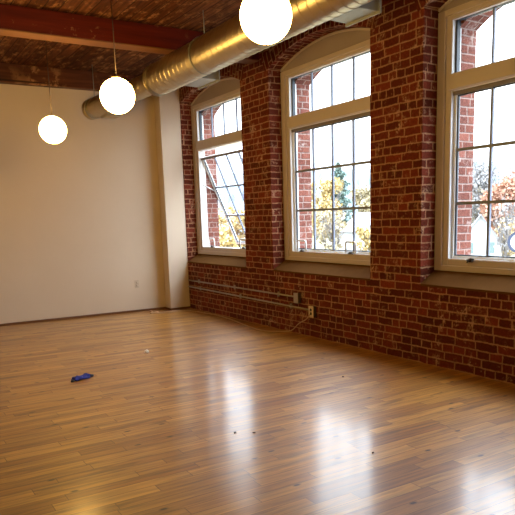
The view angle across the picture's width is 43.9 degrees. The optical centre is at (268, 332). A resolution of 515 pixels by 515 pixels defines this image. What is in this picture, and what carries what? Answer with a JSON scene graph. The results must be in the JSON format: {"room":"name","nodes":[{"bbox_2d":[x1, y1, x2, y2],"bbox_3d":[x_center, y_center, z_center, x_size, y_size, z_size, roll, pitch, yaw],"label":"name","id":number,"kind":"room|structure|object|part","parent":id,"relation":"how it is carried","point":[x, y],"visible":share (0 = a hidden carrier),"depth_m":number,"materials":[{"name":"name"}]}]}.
{"room":"empty loft room","nodes":[
{"label":"empty loft room","id":0,"kind":"room"},
{"bbox_2d":[0,84,165,323],"bbox_3d":[-7.210,-1.379,6.835,13.528,3.776,0.150,-8,12,-31],"label":"wall","id":1,"kind":"structure","parent":0,"point":[80,218],"depth_m":9.45,"materials":[{"name":"beige paint"}]},
{"bbox_2d":[0,306,190,325],"bbox_3d":[-6.994,0.362,7.022,13.378,0.032,0.231,-8,12,-31],"label":"baseboard","id":2,"kind":"structure","parent":1,"relation":"attached to","point":[148,309],"depth_m":9.77,"materials":[{"name":"brown wood"}]},
{"bbox_2d":[135,280,138,287],"bbox_3d":[-2.083,-0.761,10.100,0.072,0.120,0.010,-8,12,-31],"label":"wall outlet","id":3,"kind":"object","parent":1,"relation":"attached to","point":[136,281],"visible":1,"depth_m":10.10,"materials":[{"name":"beige plastic"}]},
{"bbox_2d":[0,0,242,75],"bbox_3d":[-2.993,-2.143,-0.058,13.378,0.100,15.660,-8,12,-31],"label":"ceiling","id":4,"kind":"structure","parent":0,"point":[180,14],"depth_m":7.08,"materials":[{"name":"brown wood"}]},
{"bbox_2d":[39,41,66,143],"bbox_3d":[-2.376,-2.700,6.899,0.290,1.279,0.290,-8,12,-31],"label":"pendant light","id":5,"kind":"object","parent":4,"relation":"hanging from","point":[52,129],"visible":0.96,"depth_m":6.89,"materials":[{"name":"white glass"}]},
{"bbox_3d":[-2.379,-2.833,6.875,0.008,0.969,0.008,5,12,35],"label":"cord","id":6,"kind":"part","parent":5,"relation":"part of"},
{"bbox_3d":[-2.361,-2.210,6.986,0.290,0.284,0.290,-8,12,-31],"label":"globe","id":7,"kind":"part","parent":5,"relation":"part of","materials":[{"name":"white glass"}]},
{"bbox_2d":[0,63,153,95],"bbox_3d":[-7.117,-3.007,6.461,13.378,0.245,0.140,-8,12,-31],"label":"ceiling beam","id":8,"kind":"structure","parent":4,"relation":"attached to","point":[13,74],"depth_m":8.92,"materials":[{"name":"brown wood"}]},
{"bbox_2d":[100,0,134,113],"bbox_3d":[-1.295,-2.470,5.324,0.290,1.243,0.290,-8,12,-31],"label":"pendant light","id":9,"kind":"object","parent":4,"relation":"hanging from","point":[117,95],"visible":1,"depth_m":5.31,"materials":[{"name":"white glass"}]},
{"bbox_3d":[-1.299,-2.602,5.300,0.008,0.933,0.008,5,12,35],"label":"cord","id":10,"kind":"part","parent":9,"relation":"part of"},
{"bbox_3d":[-1.281,-1.998,5.408,0.290,0.284,0.290,-8,12,-31],"label":"globe","id":11,"kind":"part","parent":9,"relation":"part of","materials":[{"name":"white glass"}]},
{"bbox_2d":[0,4,259,64],"bbox_3d":[-5.830,-2.685,4.439,13.378,0.245,0.215,-8,12,-31],"label":"ceiling beam","id":12,"kind":"structure","parent":4,"relation":"attached to","point":[15,21],"depth_m":6.77,"materials":[{"name":"red wood"}]},
{"bbox_2d":[82,0,381,119],"bbox_3d":[1.775,-2.368,2.738,0.834,0.714,15.280,-8,12,-31],"label":"spiral duct","id":13,"kind":"object","parent":4,"relation":"hanging from","point":[198,63],"visible":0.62,"depth_m":6.28,"materials":[{"name":"metal"}]},
{"bbox_2d":[185,70,219,89],"bbox_3d":[-0.802,-2.939,7.334,0.283,0.179,0.540,-8,12,-31],"label":"register","id":14,"kind":"object","parent":13,"relation":"attached to","point":[208,80],"depth_m":7.26,"materials":[{"name":"grey metal"}]},
{"bbox_2d":[331,0,381,26],"bbox_3d":[0.652,-2.573,5.036,0.269,0.179,0.428,-8,12,-31],"label":"register","id":15,"kind":"object","parent":13,"relation":"attached to","point":[358,14],"depth_m":5.00,"materials":[{"name":"grey metal"}]},
{"bbox_2d":[240,0,291,44],"bbox_3d":[-0.029,-2.201,3.466,0.290,1.194,0.290,-8,12,-31],"label":"pendant light","id":16,"kind":"object","parent":4,"relation":"hanging from","point":[265,22],"visible":1,"depth_m":3.45,"materials":[{"name":"white glass"}]},
{"bbox_2d":[154,88,189,307],"bbox_3d":[-1.532,-2.139,10.107,0.339,3.556,0.217,-8,12,-31],"label":"wall","id":17,"kind":"structure","parent":0,"point":[167,106],"depth_m":10.02,"materials":[{"name":"beige paint"}]},
{"bbox_2d":[0,308,514,514],"bbox_3d":[-2.887,1.464,0.585,13.378,0.120,15.660,-8,12,-31],"label":"floor","id":18,"kind":"structure","parent":0,"point":[152,432],"depth_m":4.38,"materials":[{"name":"brown wood"}]},
{"bbox_2d":[71,373,93,381],"bbox_3d":[-1.705,0.408,5.841,0.091,0.049,0.260,8,14,44],"label":"rag","id":19,"kind":"object","parent":18,"relation":"on","point":[85,375],"visible":1,"depth_m":5.80,"materials":[{"name":"blue fabric"}]},
{"bbox_2d":[150,310,309,331],"bbox_3d":[-0.483,-0.282,8.850,0.567,0.287,3.327,-11,14,-43],"label":"power cable","id":20,"kind":"object","parent":18,"relation":"on","point":[175,310],"visible":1,"depth_m":8.67,"materials":[{"name":"beige plastic"}]},
{"bbox_2d":[179,0,514,384],"bbox_3d":[2.752,-1.215,3.925,0.277,3.656,15.960,-8,12,-31],"label":"wall","id":21,"kind":"structure","parent":0,"point":[390,313],"depth_m":6.29,"materials":[{"name":"red brick"}]},
{"bbox_2d":[188,77,245,268],"bbox_3d":[-0.478,-2.335,9.489,0.856,2.628,1.852,-8,12,-31],"label":"window","id":22,"kind":"structure","parent":21,"relation":"in","point":[226,90],"depth_m":9.74,"materials":[{"name":"beige paint"}]},
{"bbox_3d":[-0.679,-3.499,9.176,0.088,0.217,1.850,-8,12,-31],"label":"arch panel","id":23,"kind":"part","parent":22,"relation":"part of","materials":[{"name":"beige wood"}]},
{"bbox_3d":[-0.722,-1.073,9.536,0.196,0.141,1.852,-8,12,-31],"label":"sill","id":24,"kind":"part","parent":22,"relation":"part of","materials":[{"name":"beige wood"}]},
{"bbox_3d":[-0.652,-2.600,9.336,0.021,0.034,1.538,-8,12,-31],"label":"rail","id":25,"kind":"part","parent":22,"relation":"part of","materials":[{"name":"white wood"}]},
{"bbox_3d":[-0.371,-1.996,9.612,0.626,1.377,1.538,-8,12,-31],"label":"sash","id":26,"kind":"part","parent":22,"relation":"part of","materials":[{"name":"glass"}]},
{"bbox_2d":[188,279,293,296],"bbox_3d":[-0.488,-0.637,9.040,0.035,0.064,3.010,-8,12,-31],"label":"conduit","id":27,"kind":"object","parent":21,"relation":"attached to","point":[198,281],"visible":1,"depth_m":8.84,"materials":[{"name":"grey metal"}]},
{"bbox_2d":[188,286,308,309],"bbox_3d":[-0.401,-0.502,8.928,0.035,0.084,3.325,-8,12,-31],"label":"conduit","id":28,"kind":"object","parent":21,"relation":"attached to","point":[200,288],"visible":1,"depth_m":8.60,"materials":[{"name":"grey metal"}]},
{"bbox_2d":[293,293,300,302],"bbox_3d":[0.346,-0.412,7.706,0.050,0.123,0.093,-8,12,-31],"label":"electrical box","id":29,"kind":"object","parent":21,"relation":"attached to","point":[297,296],"visible":1,"depth_m":7.68,"materials":[{"name":"metal"}]},
{"bbox_3d":[0.328,-0.410,7.695,0.008,0.123,0.093,-8,12,-31],"label":"plate","id":30,"kind":"part","parent":29,"relation":"part of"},
{"bbox_2d":[308,306,315,317],"bbox_3d":[0.513,-0.240,7.471,0.053,0.133,0.093,-8,12,-31],"label":"electrical box","id":31,"kind":"object","parent":21,"relation":"attached to","point":[312,309],"visible":1,"depth_m":7.44,"materials":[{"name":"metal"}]},
{"bbox_2d":[273,28,369,280],"bbox_3d":[0.645,-1.963,7.216,0.306,2.628,1.852,-8,12,-31],"label":"window","id":32,"kind":"structure","parent":21,"relation":"in","point":[334,48],"depth_m":7.37,"materials":[{"name":"beige paint"}]},
{"bbox_3d":[0.411,-1.066,7.894,0.029,0.149,0.191,-8,12,-31],"label":"wire handle","id":33,"kind":"part","parent":32,"relation":"part of","materials":[{"name":"white metal"}]},
{"bbox_3d":[0.634,-0.733,7.405,0.196,0.141,1.852,-8,12,-31],"label":"sill","id":34,"kind":"part","parent":32,"relation":"part of","materials":[{"name":"beige wood"}]},
{"bbox_3d":[0.677,-3.159,7.046,0.088,0.217,1.850,-8,12,-31],"label":"arch panel","id":35,"kind":"part","parent":32,"relation":"part of","materials":[{"name":"beige wood"}]},
{"bbox_3d":[0.692,-2.361,7.183,0.008,0.034,1.538,-8,12,-31],"label":"rail","id":36,"kind":"part","parent":32,"relation":"part of","materials":[{"name":"beige wood"}]},
{"bbox_3d":[0.739,-1.655,7.325,0.055,1.476,1.538,-8,12,-31],"label":"sash","id":37,"kind":"part","parent":32,"relation":"part of","materials":[{"name":"glass"}]},
{"bbox_3d":[0.914,-0.940,7.104,0.029,0.149,0.191,-8,12,-31],"label":"wire handle","id":38,"kind":"part","parent":32,"relation":"part of","materials":[{"name":"white metal"}]},
{"bbox_2d":[420,0,514,294],"bbox_3d":[2.009,-1.621,5.072,0.306,2.628,1.852,-8,12,-31],"label":"window","id":39,"kind":"structure","parent":21,"relation":"in","point":[486,273],"depth_m":5.64,"materials":[{"name":"beige paint"}]},
{"bbox_3d":[2.042,-2.817,4.901,0.088,0.217,1.850,-8,12,-31],"label":"arch panel","id":40,"kind":"part","parent":39,"relation":"part of","materials":[{"name":"beige wood"}]},
{"bbox_3d":[1.999,-0.391,5.261,0.196,0.141,1.852,-8,12,-31],"label":"sill","id":41,"kind":"part","parent":39,"relation":"part of","materials":[{"name":"beige wood"}]},
{"bbox_3d":[2.104,-1.314,5.181,0.055,1.476,1.538,-8,12,-31],"label":"sash","id":42,"kind":"part","parent":39,"relation":"part of","materials":[{"name":"white metal"}]},
{"bbox_3d":[2.056,-2.020,5.038,0.008,0.034,1.538,-8,12,-31],"label":"rail","id":43,"kind":"part","parent":39,"relation":"part of","materials":[{"name":"beige wood"}]},
{"bbox_2d":[202,6,502,254],"bbox_3d":[2.964,-1.343,4.040,0.229,4.456,15.960,-8,12,-31],"label":"wall","id":44,"kind":"structure","parent":0,"point":[469,27],"depth_m":7.66,"materials":[{"name":"red brick"}]},
{"label":"outside","id":45,"kind":"structure","parent":0,"visible":0},
{"bbox_2d":[244,231,514,256],"bbox_3d":[58.804,-37.865,246.784,354.601,0.424,359.362,-8,12,-31],"label":"ground","id":46,"kind":"structure","parent":45,"point":[318,246],"depth_m":176.45,"materials":[{"name":"white"}]},
{"bbox_2d":[218,206,227,237],"bbox_3d":[-10.838,-20.062,127.937,7.454,11.074,6.974,-8,12,-31],"label":"tree","id":47,"kind":"object","parent":46,"relation":"on","point":[221,211],"visible":0.05,"depth_m":128.04,"materials":[{"name":"grey plant"}]},
{"bbox_2d":[218,206,245,247],"bbox_3d":[-4.476,-13.654,94.167,8.404,9.928,7.090,-8,12,-31],"label":"tree","id":48,"kind":"object","parent":46,"relation":"on","point":[228,240],"visible":0.36,"depth_m":92.63,"materials":[{"name":"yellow plant"}]},
{"bbox_2d":[311,175,343,247],"bbox_3d":[10.050,-21.080,117.973,8.635,15.358,9.032,-8,12,-31],"label":"tree","id":49,"kind":"object","parent":46,"relation":"on","point":[326,194],"visible":0.37,"depth_m":115.89,"materials":[{"name":"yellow plant"}]},
{"bbox_2d":[312,203,351,249],"bbox_3d":[8.093,-12.107,83.674,6.578,9.833,7.504,-8,12,-31],"label":"tree","id":50,"kind":"object","parent":46,"relation":"on","point":[340,224],"visible":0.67,"depth_m":83.21,"materials":[{"name":"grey plant"}]},
{"bbox_2d":[317,162,358,244],"bbox_3d":[19.126,-33.121,166.042,14.798,21.685,15.766,-8,12,-31],"label":"pine tree","id":51,"kind":"object","parent":46,"relation":"on","point":[338,172],"visible":0.28,"depth_m":164.11,"materials":[{"name":"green plant"}]},
{"bbox_2d":[339,212,369,250],"bbox_3d":[18.043,-16.647,111.385,10.590,8.480,10.096,-8,12,-31],"label":"house","id":52,"kind":"structure","parent":46,"relation":"on","point":[362,218],"depth_m":110.39,"materials":[{"name":"white"}]},
{"bbox_2d":[348,185,369,219],"bbox_3d":[21.488,-24.272,136.432,8.928,14.509,8.929,-8,12,-31],"label":"tree","id":53,"kind":"object","parent":46,"relation":"on","point":[362,197],"visible":0.3,"depth_m":134.83,"materials":[{"name":"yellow plant"}]},
{"bbox_2d":[350,226,369,250],"bbox_3d":[13.863,-11.417,88.417,4.367,6.478,3.831,-8,12,-31],"label":"tree","id":54,"kind":"object","parent":46,"relation":"on","point":[363,233],"visible":0.45,"depth_m":87.86,"materials":[{"name":"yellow plant"}]},
{"bbox_2d":[471,214,500,255],"bbox_3d":[28.695,-12.150,86.657,5.900,7.680,8.700,2,11,18],"label":"house","id":55,"kind":"structure","parent":46,"relation":"on","point":[479,227],"depth_m":82.64,"materials":[{"name":"white"}]},
{"bbox_2d":[472,154,502,223],"bbox_3d":[46.799,-28.614,139.613,13.880,20.474,12.145,-8,12,-31],"label":"tree","id":56,"kind":"object","parent":46,"relation":"on","point":[480,177],"visible":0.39,"depth_m":136.85,"materials":[{"name":"grey plant"}]},
{"bbox_2d":[478,171,514,255],"bbox_3d":[38.734,-19.332,106.380,8.894,14.320,9.925,-8,12,-31],"label":"tree","id":57,"kind":"object","parent":46,"relation":"on","point":[507,187],"visible":0.5,"depth_m":103.68,"materials":[{"name":"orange plant"}]},
{"bbox_2d":[492,194,514,255],"bbox_3d":[27.607,-11.219,74.031,3.744,10.335,3.844,-2,10,-1],"label":"tree","id":58,"kind":"object","parent":46,"relation":"on","point":[505,230],"visible":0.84,"depth_m":73.81,"materials":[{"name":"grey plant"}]},
{"bbox_2d":[495,216,514,255],"bbox_3d":[35.047,-13.283,93.034,4.447,7.306,4.393,-8,12,-31],"label":"tree","id":59,"kind":"object","parent":46,"relation":"on","point":[508,216],"visible":0.13,"depth_m":92.17,"materials":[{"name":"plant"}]},
{"bbox_2d":[507,232,514,251],"bbox_3d":[21.838,-5.719,55.873,1.900,6.208,0.239,2,11,21],"label":"round sign","id":60,"kind":"object","parent":46,"relation":"on","point":[511,240],"visible":1,"depth_m":55.62,"materials":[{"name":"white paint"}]},
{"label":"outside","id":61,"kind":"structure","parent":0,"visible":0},
{"bbox_2d":[217,160,514,231],"bbox_3d":[98.922,-85.478,426.718,610.152,77.524,610.152,-8,12,-31],"label":"hills","id":62,"kind":"structure","parent":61,"point":[362,177],"depth_m":432.38,"materials":[{"name":"white"}]}
]}

